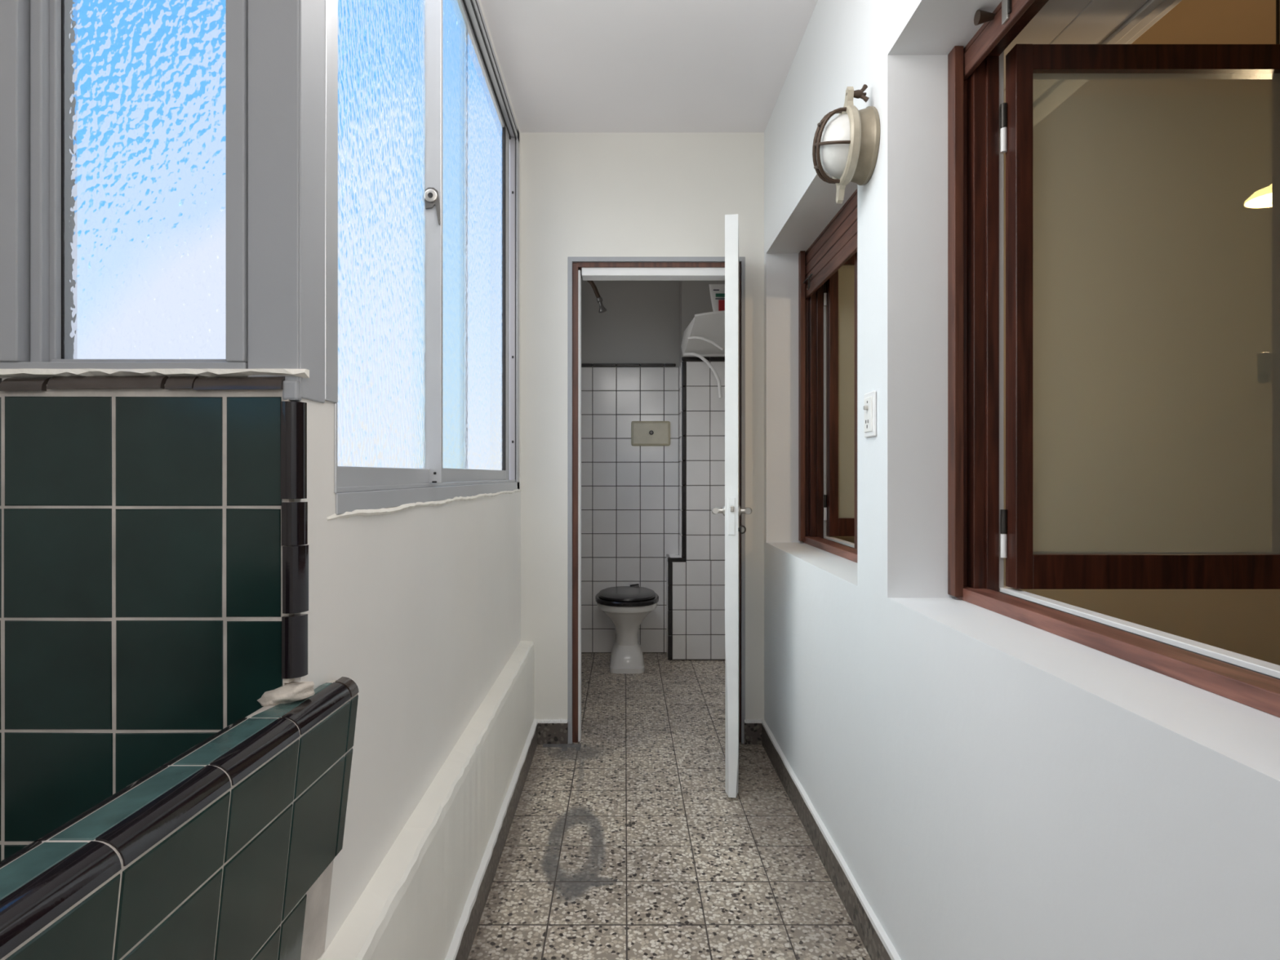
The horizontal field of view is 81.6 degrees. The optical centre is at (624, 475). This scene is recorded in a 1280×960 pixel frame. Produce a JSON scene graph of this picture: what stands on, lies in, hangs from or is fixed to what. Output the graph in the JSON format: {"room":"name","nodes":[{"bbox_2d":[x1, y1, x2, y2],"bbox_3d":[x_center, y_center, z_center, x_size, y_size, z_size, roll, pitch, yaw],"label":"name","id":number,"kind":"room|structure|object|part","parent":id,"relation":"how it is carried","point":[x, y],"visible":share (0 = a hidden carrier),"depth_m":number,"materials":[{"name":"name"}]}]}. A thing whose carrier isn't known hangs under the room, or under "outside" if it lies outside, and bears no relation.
{"room":"enclosed balcony corridor","nodes":[
{"label":"enclosed balcony corridor","id":0,"kind":"room"},
{"bbox_2d":[0,368,315,861],"bbox_3d":[-0.936,-0.137,1.054,1.028,2.653,0.151,0,0,0],"label":"wall","id":1,"kind":"structure","parent":0,"point":[154,546],"depth_m":1.00,"materials":[{"name":"green tile"}]},
{"bbox_2d":[0,0,324,403],"bbox_3d":[-0.845,-0.779,1.042,0.811,1.348,0.089,0,0,0],"label":"window","id":2,"kind":"structure","parent":1,"relation":"in","point":[162,162],"depth_m":1.04,"materials":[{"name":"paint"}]},
{"bbox_3d":[-0.881,-0.145,1.030,0.737,0.016,0.059,0,0,0],"label":"rail","id":3,"kind":"part","parent":2,"relation":"part of","materials":[{"name":"metal"}]},
{"bbox_3d":[-0.663,-0.726,1.042,0.258,1.139,0.004,0,0,0],"label":"pane","id":4,"kind":"part","parent":2,"relation":"part of","materials":[{"name":"clear glass"}]},
{"bbox_2d":[293,0,521,959],"bbox_3d":[-0.472,-0.137,2.079,0.076,2.653,2.137,0,0,0],"label":"wall","id":5,"kind":"structure","parent":0,"point":[418,605],"depth_m":1.46,"materials":[{"name":"beige paint"}]},
{"bbox_2d":[324,0,519,515],"bbox_3d":[-0.465,-0.680,2.087,0.087,1.482,1.999,0,0,0],"label":"window","id":6,"kind":"structure","parent":5,"relation":"in","point":[422,133],"depth_m":1.64,"materials":[{"name":"metal"}]},
{"bbox_3d":[-0.458,-0.682,1.419,0.004,1.339,0.569,0,0,0],"label":"pane","id":7,"kind":"part","parent":6,"relation":"part of","materials":[{"name":"clear glass"}]},
{"bbox_3d":[-0.456,0.004,1.419,0.016,0.035,0.567,0,0,0],"label":"sash rail","id":8,"kind":"part","parent":6,"relation":"part of","materials":[{"name":"metal"}]},
{"bbox_3d":[-0.469,0.044,2.110,0.061,0.033,1.953,0,0,0],"label":"frame sill","id":9,"kind":"part","parent":6,"relation":"part of","materials":[{"name":"metal"}]},
{"bbox_3d":[-0.478,-0.683,2.299,0.004,1.337,1.166,0,0,0],"label":"pane","id":10,"kind":"part","parent":6,"relation":"part of","materials":[{"name":"clear glass"}]},
{"bbox_3d":[-0.476,0.002,2.343,0.016,0.039,1.254,0,0,0],"label":"sash rail","id":11,"kind":"part","parent":6,"relation":"part of","materials":[{"name":"metal"}]},
{"bbox_3d":[-0.476,-1.363,2.343,0.016,0.025,1.254,0,0,0],"label":"sash rail","id":12,"kind":"part","parent":6,"relation":"part of","materials":[{"name":"metal"}]},
{"bbox_2d":[320,640,533,959],"bbox_3d":[-0.415,0.921,2.083,0.063,0.437,2.127,0,0,0],"label":"low wall ledge","id":13,"kind":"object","parent":5,"relation":"attached to","point":[411,908],"depth_m":1.64,"materials":[{"name":"beige paint"}]},
{"bbox_2d":[444,718,537,959],"bbox_3d":[-0.377,1.087,2.083,0.019,0.107,2.127,0,0,0],"label":"baseboard","id":14,"kind":"structure","parent":5,"relation":"attached to","point":[460,948],"depth_m":2.05,"materials":[{"name":"stone"}]},
{"bbox_2d":[580,270,679,652],"bbox_3d":[0.175,-0.137,4.799,1.250,2.653,0.122,0,0,0],"label":"wall","id":15,"kind":"structure","parent":0,"point":[639,326],"depth_m":4.75,"materials":[{"name":"white tile"}]},
{"bbox_2d":[581,367,679,653],"bbox_3d":[-0.050,0.225,4.753,0.800,1.830,0.003,0,0,0],"label":"grout","id":16,"kind":"structure","parent":15,"relation":"attached to","point":[592,390],"depth_m":4.75,"materials":[{"name":"grey"}]},
{"bbox_2d":[631,421,670,445],"bbox_3d":[0.165,-0.265,4.734,0.249,0.158,0.026,0,0,0],"label":"flush plate","id":17,"kind":"object","parent":15,"relation":"attached to","point":[642,433],"visible":1,"depth_m":4.73,"materials":[{"name":"beige plastic"}]},
{"bbox_2d":[480,0,817,132],"bbox_3d":[-0.320,-1.503,1.590,2.300,0.100,6.620,0,0,0],"label":"ceiling","id":18,"kind":"structure","parent":0,"point":[566,65],"depth_m":2.59,"materials":[{"name":"paint"}]},
{"bbox_2d":[467,653,871,959],"bbox_3d":[-0.325,1.178,1.580,2.290,0.084,6.560,0,0,0],"label":"floor","id":19,"kind":"structure","parent":0,"point":[627,840],"depth_m":2.26,"materials":[{"name":"grey stone"}]},
{"bbox_2d":[0,676,359,959],"bbox_3d":[-0.874,0.722,0.281,0.943,0.836,1.681,0,0,0],"label":"tiled half wall","id":20,"kind":"structure","parent":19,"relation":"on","point":[227,849],"depth_m":0.76,"materials":[{"name":"tile"}]},
{"bbox_2d":[595,583,658,673],"bbox_3d":[0.012,0.907,4.429,0.374,0.466,0.611,0,0,0],"label":"toilet","id":21,"kind":"object","parent":19,"relation":"on","point":[626,606],"visible":1,"depth_m":4.27,"materials":[{"name":"white ceramic"}]},
{"bbox_3d":[0.012,0.723,4.370,0.374,0.027,0.492,0,0,0],"label":"seat","id":22,"kind":"part","parent":21,"relation":"part of","materials":[{"name":"black plastic"}]},
{"bbox_3d":[0.012,0.696,4.375,0.335,0.026,0.450,0,0,0],"label":"lid","id":23,"kind":"part","parent":21,"relation":"part of","materials":[{"name":"black plastic"}]},
{"bbox_2d":[666,280,724,660],"bbox_3d":[0.531,-0.157,4.654,0.538,2.613,0.205,0,0,0],"label":"wall","id":24,"kind":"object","parent":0,"point":[695,576],"visible":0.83,"depth_m":4.55,"materials":[{"name":"white tile"}]},
{"bbox_2d":[680,310,724,398],"bbox_3d":[0.568,-0.677,4.290,0.449,0.437,0.529,0,0,0],"label":"corner shelf","id":25,"kind":"object","parent":24,"relation":"attached to","point":[704,335],"visible":0.62,"depth_m":4.31,"materials":[{"name":"white plastic"}]},
{"bbox_3d":[0.567,-0.810,4.295,0.446,0.164,0.520,0,0,0],"label":"shelf","id":26,"kind":"part","parent":25,"relation":"part of","materials":[{"name":"white plastic"}]},
{"bbox_2d":[708,284,724,311],"bbox_3d":[0.538,-0.996,4.260,0.112,0.198,0.050,0,0,0],"label":"cardboard box","id":27,"kind":"object","parent":25,"relation":"on","point":[717,291],"visible":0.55,"depth_m":4.25,"materials":[{"name":"white cardboard"}]},
{"bbox_2d":[715,293,724,297],"bbox_3d":[0.546,-1.028,4.242,0.057,0.020,0.004,0,0,0],"label":"print","id":28,"kind":"object","parent":27,"relation":"attached to","point":[717,295],"depth_m":4.24,"materials":[{"name":"green paper"}]},
{"bbox_2d":[718,299,724,311],"bbox_3d":[0.557,-0.960,4.238,0.045,0.080,0.004,0,0,0],"label":"print","id":29,"kind":"object","parent":27,"relation":"attached to","point":[721,302],"depth_m":4.24,"materials":[{"name":"red paper"}]},
{"bbox_2d":[520,97,1279,719],"bbox_3d":[1.564,-0.260,3.204,4.272,2.900,0.113,0,0,0],"label":"wall","id":30,"kind":"structure","parent":0,"point":[1152,269],"depth_m":3.16,"materials":[{"name":"paint"}]},
{"bbox_2d":[537,719,568,744],"bbox_3d":[-0.306,1.087,3.139,0.128,0.106,0.017,0,0,0],"label":"baseboard","id":31,"kind":"structure","parent":30,"relation":"attached to","point":[548,731],"depth_m":3.13,"materials":[{"name":"stone"}]},
{"bbox_2d":[567,257,745,743],"bbox_3d":[0.134,0.107,3.199,0.753,2.066,0.107,0,0,0],"label":"door frame","id":32,"kind":"structure","parent":30,"relation":"in","point":[593,268],"depth_m":3.16,"materials":[{"name":"paint"}]},
{"bbox_3d":[-0.234,0.107,3.161,0.019,2.065,0.032,0,0,0],"label":"architrave","id":33,"kind":"part","parent":32,"relation":"part of","materials":[{"name":"paint"}]},
{"bbox_3d":[0.134,-0.916,3.161,0.753,0.020,0.032,0,0,0],"label":"architrave","id":34,"kind":"part","parent":32,"relation":"part of","materials":[{"name":"paint"}]},
{"bbox_2d":[711,213,751,797],"bbox_3d":[0.420,0.108,2.892,0.143,2.039,0.620,0,0,9],"label":"door","id":35,"kind":"structure","parent":32,"relation":"attached to","point":[731,510],"depth_m":2.60,"materials":[{"name":"paint"}]},
{"bbox_3d":[0.333,0.128,2.708,0.026,0.025,0.126,0,0,12],"label":"lever","id":36,"kind":"part","parent":35,"relation":"part of","materials":[{"name":"silver metal"}]},
{"bbox_3d":[0.344,0.128,2.659,0.030,0.038,0.038,0,0,9],"label":"handle","id":37,"kind":"part","parent":35,"relation":"part of","materials":[{"name":"silver metal"}]},
{"bbox_3d":[0.372,0.145,2.594,0.024,0.130,0.003,0,0,9],"label":"lock plate","id":38,"kind":"part","parent":35,"relation":"part of","materials":[{"name":"silver metal"}]},
{"bbox_3d":[0.419,0.128,2.647,0.030,0.038,0.038,0,0,9],"label":"handle","id":39,"kind":"part","parent":35,"relation":"part of","materials":[{"name":"silver metal"}]},
{"bbox_3d":[0.445,0.128,2.690,0.026,0.025,0.126,0,0,6],"label":"lever","id":40,"kind":"part","parent":35,"relation":"part of","materials":[{"name":"silver metal"}]},
{"bbox_3d":[0.502,0.107,3.161,0.016,2.065,0.032,0,0,0],"label":"architrave","id":41,"kind":"part","parent":32,"relation":"part of","materials":[{"name":"paint"}]},
{"bbox_2d":[744,719,761,744],"bbox_3d":[0.542,1.087,3.139,0.074,0.106,0.017,0,0,0],"label":"baseboard","id":42,"kind":"structure","parent":30,"relation":"attached to","point":[753,727],"depth_m":3.13,"materials":[{"name":"stone"}]},
{"bbox_2d":[764,0,1279,959],"bbox_3d":[0.710,-0.137,0.773,0.240,2.653,4.747,0,0,0],"label":"wall","id":43,"kind":"structure","parent":0,"point":[992,785],"depth_m":1.57,"materials":[{"name":"white paint"}]},
{"bbox_2d":[798,250,857,562],"bbox_3d":[1.091,-0.317,2.491,0.733,1.218,1.217,0,0,0],"label":"window","id":44,"kind":"structure","parent":43,"relation":"in","point":[815,507],"depth_m":3.05,"materials":[{"name":"brown wood"}]},
{"bbox_2d":[803,188,857,298],"bbox_3d":[0.746,-0.845,2.491,0.032,0.225,1.193,0,0,0],"label":"roller shutter","id":45,"kind":"object","parent":44,"relation":"attached to","point":[837,243],"visible":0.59,"depth_m":2.67,"materials":[{"name":"brown wood"}]},
{"bbox_3d":[0.755,-0.757,2.491,0.014,0.050,1.193,0,0,0],"label":"rail","id":46,"kind":"part","parent":45,"relation":"part of","materials":[{"name":"brown wood"}]},
{"bbox_3d":[0.770,0.269,2.491,0.054,0.027,1.217,0,0,0],"label":"sill","id":47,"kind":"part","parent":44,"relation":"part of","materials":[{"name":"brown wood"}]},
{"bbox_3d":[0.846,-0.330,3.026,0.036,1.155,0.045,0,0,0],"label":"sash","id":48,"kind":"part","parent":44,"relation":"part of","materials":[{"name":"brown wood"}]},
{"bbox_3d":[1.136,0.211,3.026,0.544,0.073,0.043,0,0,0],"label":"rail","id":49,"kind":"part","parent":44,"relation":"part of","materials":[{"name":"brown wood"}]},
{"bbox_3d":[1.136,-0.880,3.026,0.544,0.053,0.043,0,0,0],"label":"rail","id":50,"kind":"part","parent":44,"relation":"part of","materials":[{"name":"brown wood"}]},
{"bbox_2d":[761,719,901,959],"bbox_3d":[0.585,1.087,0.773,0.019,0.106,4.747,0,0,0],"label":"baseboard","id":51,"kind":"structure","parent":43,"relation":"attached to","point":[876,941],"depth_m":2.07,"materials":[{"name":"stone"}]},
{"bbox_2d":[812,84,879,203],"bbox_3d":[0.525,-0.801,1.800,0.130,0.253,0.180,0,0,0],"label":"lamp","id":52,"kind":"object","parent":43,"relation":"attached to","point":[847,148],"visible":1,"depth_m":1.75,"materials":[{"name":"beige metal"}]},
{"bbox_2d":[862,391,876,437],"bbox_3d":[0.580,-0.144,1.774,0.018,0.107,0.075,0,0,0],"label":"light switch","id":53,"kind":"object","parent":43,"relation":"attached to","point":[869,407],"visible":1,"depth_m":1.75,"materials":[{"name":"white plastic"}]},
{"bbox_2d":[1004,0,1182,127],"bbox_3d":[0.986,-1.277,1.705,0.308,0.646,2.910,0,0,0],"label":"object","id":54,"kind":"structure","parent":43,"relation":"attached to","point":[1059,21],"depth_m":1.59,"materials":[{"name":"paint"}]},
{"bbox_3d":[1.004,-1.280,1.705,0.112,0.640,2.910,0,0,0],"label":"panel","id":55,"kind":"part","parent":54,"relation":"part of","materials":[{"name":"paint"}]},
{"bbox_3d":[1.075,-1.277,1.705,0.022,0.646,2.910,0,0,0],"label":"panel","id":56,"kind":"part","parent":54,"relation":"part of","materials":[{"name":"paint"}]},
{"bbox_2d":[947,0,1279,717],"bbox_3d":[1.091,-0.329,1.058,0.733,1.230,1.217,0,0,0],"label":"window","id":57,"kind":"structure","parent":43,"relation":"in","point":[982,127],"depth_m":1.59,"materials":[{"name":"brown wood"}]},
{"bbox_2d":[963,0,1035,79],"bbox_3d":[0.738,-0.926,1.058,0.048,0.093,1.193,0,0,0],"label":"roller shutter","id":58,"kind":"object","parent":57,"relation":"attached to","point":[996,24],"visible":0.8,"depth_m":1.51,"materials":[{"name":"brown wood"}]},
{"bbox_3d":[0.731,-0.929,1.507,0.034,0.027,0.027,0,0,0],"label":"knob","id":59,"kind":"part","parent":58,"relation":"part of","materials":[{"name":"brown metal"}]},
{"bbox_3d":[0.846,-0.336,1.593,0.036,1.155,0.045,0,0,0],"label":"sash","id":60,"kind":"part","parent":57,"relation":"part of","materials":[{"name":"brown wood"}]},
{"bbox_3d":[0.770,0.263,1.058,0.054,0.027,1.217,0,0,0],"label":"sill","id":61,"kind":"part","parent":57,"relation":"part of","materials":[{"name":"brown wood"}]},
{"bbox_3d":[1.136,0.205,1.593,0.544,0.073,0.043,0,0,0],"label":"rail","id":62,"kind":"part","parent":57,"relation":"part of","materials":[{"name":"brown wood"}]},
{"bbox_3d":[1.136,-0.886,1.593,0.544,0.053,0.043,0,0,0],"label":"rail","id":63,"kind":"part","parent":57,"relation":"part of","materials":[{"name":"brown wood"}]},
{"bbox_3d":[1.415,-0.238,1.642,0.022,0.068,0.018,0,0,0],"label":"handle","id":64,"kind":"part","parent":57,"relation":"part of","materials":[{"name":"black plastic"}]},
{"bbox_3d":[1.418,-0.239,1.625,0.012,0.012,0.020,0,0,0],"label":"handle stem","id":65,"kind":"part","parent":57,"relation":"part of","materials":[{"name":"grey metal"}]},
{"bbox_2d":[1069,0,1275,97],"bbox_3d":[2.265,-1.660,0.730,2.870,0.100,4.860,0,0,0],"label":"ceiling","id":66,"kind":"structure","parent":0,"point":[1190,21],"depth_m":2.73,"materials":[{"name":"paint"}]},
{"bbox_2d":[1244,0,1279,208],"bbox_3d":[1.760,-1.177,2.000,0.140,0.866,0.140,0,0,0],"label":"pendant lamp","id":67,"kind":"object","parent":66,"relation":"hanging from","point":[1261,198],"visible":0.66,"depth_m":2.00,"materials":[{"name":"white"}]},
{"bbox_3d":[1.760,-0.765,2.000,0.140,0.042,0.140,0,0,0],"label":"lamp shade","id":68,"kind":"part","parent":67,"relation":"part of","materials":[{"name":"white"}]},
{"bbox_3d":[1.760,-1.198,2.000,0.007,0.825,0.007,0,0,-23],"label":"cord","id":69,"kind":"part","parent":67,"relation":"part of","materials":[{"name":"grey metal"}]},
{"bbox_3d":[-0.505,-0.137,4.059,0.110,2.653,1.603,0,0,0],"label":"wall","id":70,"kind":"structure","parent":0,"visible":0},
{"bbox_2d":[581,274,606,312],"bbox_3d":[-0.277,-1.056,4.300,0.345,0.232,0.047,0,0,0],"label":"shower","id":71,"kind":"object","parent":70,"relation":"attached to","point":[599,300],"visible":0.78,"depth_m":4.29,"materials":[{"name":"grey metal"}]},
{"bbox_3d":[-0.295,-1.096,4.300,0.311,0.153,0.025,0,0,0],"label":"arm","id":72,"kind":"part","parent":71,"relation":"part of","materials":[{"name":"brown metal"}]}
]}

